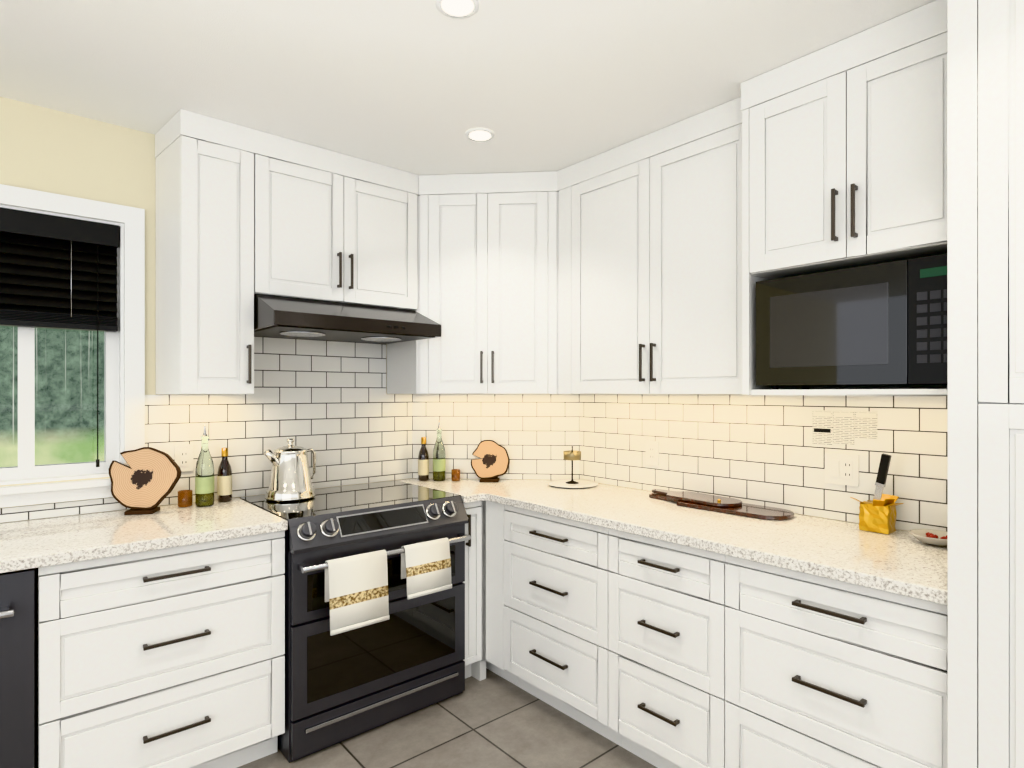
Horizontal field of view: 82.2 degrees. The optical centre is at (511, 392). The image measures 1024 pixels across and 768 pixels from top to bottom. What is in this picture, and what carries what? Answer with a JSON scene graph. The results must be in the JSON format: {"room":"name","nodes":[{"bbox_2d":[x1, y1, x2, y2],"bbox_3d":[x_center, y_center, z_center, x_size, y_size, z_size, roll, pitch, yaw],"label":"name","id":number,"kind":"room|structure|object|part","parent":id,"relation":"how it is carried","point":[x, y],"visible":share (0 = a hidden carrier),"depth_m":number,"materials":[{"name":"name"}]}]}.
{"room":"kitchen","nodes":[
{"label":"kitchen","id":0,"kind":"room"},
{"bbox_2d":[0,97,411,522],"bbox_3d":[-2.670,0.154,1.589,5.435,2.500,0.120,0,0,-40],"label":"wall","id":1,"kind":"structure","parent":0,"point":[43,149],"depth_m":2.34,"materials":[{"name":"beige paint"}]},
{"bbox_2d":[0,184,144,507],"bbox_3d":[-2.014,-0.171,2.118,1.180,1.190,0.163,0,0,-40],"label":"window","id":2,"kind":"structure","parent":1,"relation":"in","point":[129,221],"depth_m":2.38,"materials":[{"name":"white wood"}]},
{"bbox_2d":[0,207,118,466],"bbox_3d":[-2.000,-0.193,2.102,0.984,0.983,0.066,0,0,-40],"label":"window blind","id":3,"kind":"object","parent":2,"relation":"attached to","point":[57,272],"visible":0.92,"depth_m":2.29,"materials":[{"name":"metal"}]},
{"bbox_2d":[156,136,253,394],"bbox_3d":[-1.284,-0.494,2.455,0.304,1.004,0.358,0,0,-40],"label":"upper cabinet","id":4,"kind":"object","parent":1,"relation":"attached to","point":[204,267],"visible":1,"depth_m":2.35,"materials":[{"name":"white wood"}]},
{"bbox_2d":[0,336,411,522],"bbox_3d":[-1.603,0.023,2.416,2.732,0.918,0.006,0,0,-40],"label":"tile","id":5,"kind":"structure","parent":1,"relation":"attached to","point":[340,412],"depth_m":2.88,"materials":[{"name":"white tile"}]},
{"bbox_2d":[175,444,192,471],"bbox_3d":[-1.429,0.286,2.556,0.072,0.116,0.008,0,0,-40],"label":"electrical outlet","id":6,"kind":"object","parent":5,"relation":"attached to","point":[184,457],"visible":0.98,"depth_m":2.56,"materials":[{"name":"plastic"}]},
{"bbox_2d":[254,154,416,309],"bbox_3d":[-0.869,-0.706,2.808,0.782,0.580,0.358,0,0,-40],"label":"upper cabinet","id":7,"kind":"object","parent":1,"relation":"attached to","point":[320,235],"visible":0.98,"depth_m":2.66,"materials":[{"name":"white wood"}]},
{"bbox_2d":[254,294,440,343],"bbox_3d":[-0.806,-0.332,2.735,0.774,0.163,0.550,0,0,-40],"label":"range hood","id":8,"kind":"object","parent":7,"relation":"attached to","point":[284,317],"visible":0.96,"depth_m":2.54,"materials":[{"name":"metal"}]},
{"bbox_2d":[237,668,656,767],"bbox_3d":[-0.388,1.434,-0.420,6.100,0.060,6.100,0,0,-40],"label":"floor","id":9,"kind":"structure","parent":0,"point":[492,720],"depth_m":2.36,"materials":[{"name":"tile"}]},
{"bbox_2d":[0,568,35,767],"bbox_3d":[-1.829,0.965,1.764,0.602,0.878,0.686,0,0,-40],"label":"dishwasher","id":10,"kind":"object","parent":9,"relation":"on","point":[17,669],"visible":0.96,"depth_m":1.72,"materials":[{"name":"black metal"}]},
{"bbox_2d":[36,530,284,767],"bbox_3d":[-1.332,0.962,2.217,0.730,0.884,0.660,0,0,-40],"label":"base cabinet","id":11,"kind":"object","parent":9,"relation":"on","point":[173,657],"visible":0.94,"depth_m":1.97,"materials":[{"name":"white wood"}]},
{"bbox_2d":[0,498,287,572],"bbox_3d":[-1.744,0.502,1.872,1.811,0.036,0.645,0,0,-40],"label":"countertop","id":12,"kind":"structure","parent":11,"relation":"on","point":[31,544],"depth_m":2.06,"materials":[{"name":"stone"}]},
{"bbox_2d":[124,506,159,514],"bbox_3d":[-1.488,0.458,2.363,0.100,0.050,0.085,0,0,-12],"label":"stand","id":13,"kind":"object","parent":12,"relation":"on","point":[139,511],"visible":0.46,"depth_m":2.33,"materials":[{"name":"brown wood"}]},
{"bbox_2d":[109,447,180,509],"bbox_3d":[-1.485,0.347,2.375,0.258,0.250,0.028,0,-8,-12],"label":"wood slice","id":14,"kind":"object","parent":13,"relation":"on","point":[149,478],"visible":1,"depth_m":2.36,"materials":[{"name":"brown wood"}]},
{"bbox_2d":[178,490,192,506],"bbox_3d":[-1.389,0.451,2.492,0.056,0.065,0.056,0,0,-40],"label":"candle","id":15,"kind":"object","parent":12,"relation":"on","point":[185,498],"visible":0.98,"depth_m":2.47,"materials":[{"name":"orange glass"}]},
{"bbox_2d":[195,425,213,506],"bbox_3d":[-1.314,0.310,2.509,0.074,0.345,0.074,0,0,-40],"label":"oil bottle","id":16,"kind":"object","parent":12,"relation":"on","point":[204,483],"visible":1,"depth_m":2.48,"materials":[{"name":"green glass"}]},
{"bbox_2d":[217,448,231,501],"bbox_3d":[-1.277,0.365,2.607,0.059,0.236,0.059,0,0,-40],"label":"vinegar bottle","id":17,"kind":"object","parent":12,"relation":"on","point":[224,483],"visible":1,"depth_m":2.59,"materials":[{"name":"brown glass"}]},
{"bbox_2d":[240,480,470,762],"bbox_3d":[-0.713,0.942,2.688,0.806,0.925,0.724,0,0,-40],"label":"range","id":18,"kind":"object","parent":9,"relation":"on","point":[407,658],"visible":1,"depth_m":2.43,"materials":[{"name":"black metal"}]},
{"bbox_2d":[264,438,315,501],"bbox_3d":[-1.010,0.346,2.683,0.266,0.272,0.218,0,0,-40],"label":"kettle","id":19,"kind":"object","parent":18,"relation":"on","point":[290,478],"visible":1,"depth_m":2.61,"materials":[{"name":"metal"}]},
{"bbox_2d":[325,550,389,635],"bbox_3d":[-0.606,0.777,2.305,0.245,0.274,0.060,0,0,-40],"label":"towel","id":20,"kind":"object","parent":18,"relation":"hanging from","point":[356,592],"visible":0.98,"depth_m":2.29,"materials":[{"name":"white fabric"}]},
{"bbox_2d":[401,538,451,599],"bbox_3d":[-0.364,0.747,2.511,0.220,0.214,0.060,0,0,-40],"label":"towel","id":21,"kind":"object","parent":18,"relation":"hanging from","point":[426,568],"visible":0.98,"depth_m":2.49,"materials":[{"name":"white fabric"}]},
{"bbox_2d":[463,501,485,678],"bbox_3d":[-0.352,0.962,3.034,0.182,0.884,0.630,0,0,-40],"label":"base cabinet","id":22,"kind":"object","parent":9,"relation":"on","point":[475,551],"visible":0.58,"depth_m":2.82,"materials":[{"name":"white wood"}]},
{"bbox_2d":[471,660,485,680],"bbox_3d":[-0.317,0.963,3.071,0.038,0.882,0.540,0,0,-40],"label":"base cabinet","id":23,"kind":"object","parent":9,"relation":"on","point":[478,670],"visible":0.14,"depth_m":2.87,"materials":[{"name":"white wood"}]},
{"bbox_2d":[481,501,517,685],"bbox_3d":[-0.034,0.963,3.209,0.650,0.882,0.697,0,0,-40],"label":"base cabinet","id":24,"kind":"object","parent":9,"relation":"on","point":[494,598],"visible":0.21,"depth_m":2.81,"materials":[{"name":"white wood"}]},
{"bbox_2d":[504,505,621,746],"bbox_3d":[0.394,0.962,2.700,0.660,0.884,0.630,0,0,-40],"label":"base cabinet","id":25,"kind":"object","parent":9,"relation":"on","point":[556,571],"visible":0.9,"depth_m":2.47,"materials":[{"name":"white wood"}]},
{"bbox_2d":[396,478,946,604],"bbox_3d":[0.456,0.502,2.540,0.768,0.036,2.484,0,0,-40],"label":"countertop","id":26,"kind":"structure","parent":25,"relation":"on","point":[903,563],"depth_m":2.02,"materials":[{"name":"stone"}]},
{"bbox_2d":[418,437,428,480],"bbox_3d":[-0.488,0.365,3.234,0.059,0.236,0.059,0,0,-40],"label":"vinegar bottle","id":27,"kind":"object","parent":26,"relation":"on","point":[423,465],"visible":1,"depth_m":3.21,"materials":[{"name":"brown glass"}]},
{"bbox_2d":[433,421,445,480],"bbox_3d":[-0.401,0.319,3.229,0.070,0.328,0.070,0,0,-40],"label":"oil bottle","id":28,"kind":"object","parent":26,"relation":"on","point":[439,464],"visible":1,"depth_m":3.20,"materials":[{"name":"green glass"}]},
{"bbox_2d":[451,469,459,480],"bbox_3d":[-0.308,0.453,3.216,0.048,0.060,0.048,0,0,-40],"label":"jar","id":29,"kind":"object","parent":26,"relation":"on","point":[455,474],"visible":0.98,"depth_m":3.19,"materials":[{"name":"orange glass"}]},
{"bbox_2d":[480,476,499,481],"bbox_3d":[-0.122,0.458,3.198,0.100,0.050,0.085,0,0,5],"label":"stand","id":30,"kind":"object","parent":26,"relation":"on","point":[496,479],"visible":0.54,"depth_m":3.16,"materials":[{"name":"brown wood"}]},
{"bbox_2d":[471,440,509,478],"bbox_3d":[-0.119,0.367,3.215,0.211,0.213,0.028,0,-12,5],"label":"wood slice","id":31,"kind":"object","parent":30,"relation":"on","point":[493,461],"visible":0.96,"depth_m":3.20,"materials":[{"name":"brown wood"}]},
{"bbox_2d":[546,479,597,487],"bbox_3d":[0.314,0.476,3.056,0.270,0.013,0.270,0,0,-40],"label":"plate","id":32,"kind":"object","parent":26,"relation":"on","point":[582,483],"visible":0.9,"depth_m":3.04,"materials":[{"name":"white ceramic"}]},
{"bbox_2d":[563,446,580,483],"bbox_3d":[0.314,0.376,3.056,0.094,0.192,0.094,0,0,-40],"label":"candle holder","id":33,"kind":"object","parent":32,"relation":"on","point":[572,455],"visible":1,"depth_m":3.03,"materials":[{"name":"gold metal"}]},
{"bbox_2d":[649,493,793,519],"bbox_3d":[0.855,0.475,2.479,0.202,0.016,0.640,0,0,-40],"label":"serving board","id":34,"kind":"object","parent":26,"relation":"on","point":[758,511],"visible":0.69,"depth_m":2.34,"materials":[{"name":"brown wood"}]},
{"bbox_2d":[651,489,741,506],"bbox_3d":[0.791,0.452,2.570,0.172,0.030,0.439,0,0,-40],"label":"serving board","id":35,"kind":"object","parent":34,"relation":"on","point":[705,499],"visible":1,"depth_m":2.51,"materials":[{"name":"brown wood"}]},
{"bbox_2d":[850,494,903,533],"bbox_3d":[1.285,0.422,2.049,0.139,0.123,0.157,0,0,-40],"label":"knife block","id":36,"kind":"object","parent":26,"relation":"on","point":[877,516],"visible":1,"depth_m":2.02,"materials":[{"name":"gold metal"}]},
{"bbox_2d":[873,453,890,499],"bbox_3d":[1.278,0.318,2.035,0.031,0.215,0.069,0,0,-40],"label":"knife","id":37,"kind":"object","parent":36,"relation":"in","point":[883,469],"visible":0.79,"depth_m":2.02,"materials":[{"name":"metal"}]},
{"bbox_2d":[909,529,946,545],"bbox_3d":[1.355,0.467,1.874,0.144,0.032,0.144,0,0,-40],"label":"bowl","id":38,"kind":"object","parent":26,"relation":"on","point":[933,537],"visible":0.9,"depth_m":1.88,"materials":[{"name":"ceramic"}]},
{"bbox_2d":[608,529,726,767],"bbox_3d":[0.756,0.962,2.275,0.660,0.884,0.486,0,0,-40],"label":"base cabinet","id":39,"kind":"object","parent":9,"relation":"on","point":[666,655],"visible":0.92,"depth_m":2.06,"materials":[{"name":"white wood"}]},
{"bbox_2d":[725,555,946,767],"bbox_3d":[1.124,0.962,1.844,0.660,0.884,0.645,0,0,-40],"label":"base cabinet","id":40,"kind":"object","parent":9,"relation":"on","point":[821,672],"visible":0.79,"depth_m":1.65,"materials":[{"name":"white wood"}]},
{"bbox_2d":[947,0,1023,767],"bbox_3d":[1.550,0.154,1.312,0.702,2.500,0.803,0,0,-40],"label":"pantry","id":41,"kind":"object","parent":9,"relation":"on","point":[985,383],"visible":1,"depth_m":1.35,"materials":[{"name":"white wood"}]},
{"bbox_2d":[0,0,934,195],"bbox_3d":[-0.394,-1.126,-0.491,6.200,0.060,6.200,0,0,-40],"label":"ceiling","id":42,"kind":"structure","parent":0,"point":[419,87],"depth_m":1.97,"materials":[{"name":"paint"}]},
{"bbox_2d":[155,109,417,194],"bbox_3d":[-0.995,-1.046,2.721,1.094,0.098,0.328,0,0,-40],"label":"crown molding","id":43,"kind":"structure","parent":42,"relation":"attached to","point":[181,122],"depth_m":2.50,"materials":[{"name":"white wood"}]},
{"bbox_2d":[436,0,479,18],"bbox_3d":[-0.153,-1.093,1.651,0.124,0.006,0.124,0,0,-40],"label":"recessed light","id":44,"kind":"object","parent":42,"relation":"in","point":[459,9],"visible":1,"depth_m":1.66,"materials":[{"name":"white plastic"}]},
{"bbox_2d":[465,128,494,141],"bbox_3d":[-0.136,-1.093,2.489,0.124,0.006,0.124,0,0,-40],"label":"recessed light","id":45,"kind":"object","parent":42,"relation":"in","point":[479,134],"visible":1,"depth_m":2.48,"materials":[{"name":"white plastic"}]},
{"bbox_2d":[416,394,579,479],"bbox_3d":[-0.090,0.154,3.330,1.060,2.500,0.120,0,0,5],"label":"wall","id":46,"kind":"structure","parent":0,"point":[579,450],"depth_m":3.23,"materials":[{"name":"beige paint"}]},
{"bbox_2d":[387,171,558,393],"bbox_3d":[-0.110,-0.543,3.081,1.161,1.103,0.368,0,0,5],"label":"upper cabinet","id":47,"kind":"object","parent":46,"relation":"attached to","point":[403,367],"depth_m":2.93,"materials":[{"name":"white wood"}]},
{"bbox_3d":[-0.122,-0.543,2.923,0.704,1.103,0.051,0,0,5],"label":"wall cabinet","id":48,"kind":"part","parent":47,"relation":"part of","materials":[{"name":"white wood"}]},
{"bbox_2d":[412,394,578,479],"bbox_3d":[-0.095,0.246,3.267,0.936,0.472,0.006,0,0,5],"label":"tile","id":49,"kind":"structure","parent":46,"relation":"attached to","point":[535,436],"depth_m":3.26,"materials":[{"name":"white tile"}]},
{"bbox_2d":[599,394,905,530],"bbox_3d":[2.183,0.154,1.204,0.120,2.500,5.435,0,0,-40],"label":"wall","id":50,"kind":"structure","parent":0,"point":[710,394],"depth_m":2.69,"materials":[{"name":"beige paint"}]},
{"bbox_2d":[558,97,741,394],"bbox_3d":[0.665,-0.543,2.612,0.358,1.103,1.008,0,0,-40],"label":"upper cabinet","id":51,"kind":"object","parent":50,"relation":"attached to","point":[650,263],"visible":0.79,"depth_m":2.45,"materials":[{"name":"white wood"}]},
{"bbox_2d":[580,394,946,530],"bbox_3d":[0.964,0.246,2.536,0.006,0.472,1.820,0,0,-40],"label":"tile","id":52,"kind":"structure","parent":50,"relation":"attached to","point":[762,450],"depth_m":2.42,"materials":[{"name":"white tile"}]},
{"bbox_2d":[646,441,658,465],"bbox_3d":[0.682,0.295,2.855,0.008,0.116,0.072,0,0,-40],"label":"electrical outlet","id":53,"kind":"object","parent":52,"relation":"attached to","point":[652,452],"visible":1,"depth_m":2.85,"materials":[{"name":"plastic"}]},
{"bbox_2d":[825,452,858,485],"bbox_3d":[1.237,0.288,2.204,0.009,0.116,0.118,0,0,-40],"label":"outlet","id":54,"kind":"object","parent":52,"relation":"attached to","point":[841,469],"visible":1,"depth_m":2.20,"materials":[{"name":"plastic"}]},
{"bbox_2d":[812,410,876,444],"bbox_3d":[1.244,0.134,2.200,0.001,0.130,0.226,0,0,-40],"label":"notice sign","id":55,"kind":"object","parent":52,"relation":"attached to","point":[865,426],"visible":1,"depth_m":2.20,"materials":[{"name":"paper"}]},
{"bbox_2d":[741,0,946,395],"bbox_3d":[1.171,-0.543,1.951,0.450,1.104,0.662,0,0,-40],"label":"upper cabinet","id":56,"kind":"object","parent":50,"relation":"attached to","point":[844,153],"visible":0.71,"depth_m":1.82,"materials":[{"name":"white wood"}]},
{"bbox_2d":[756,253,946,388],"bbox_3d":[1.179,-0.199,1.942,0.350,0.378,0.595,0,0,-40],"label":"microwave","id":57,"kind":"object","parent":56,"relation":"in","point":[882,324],"visible":0.67,"depth_m":1.81,"materials":[{"name":"black plastic"}]},
{"label":"outside","id":58,"kind":"structure","parent":0,"visible":0},
{"bbox_2d":[0,326,103,466],"bbox_3d":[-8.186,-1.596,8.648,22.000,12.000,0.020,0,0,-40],"label":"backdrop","id":59,"kind":"structure","parent":58,"point":[55,370],"depth_m":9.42,"materials":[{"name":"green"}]}
]}

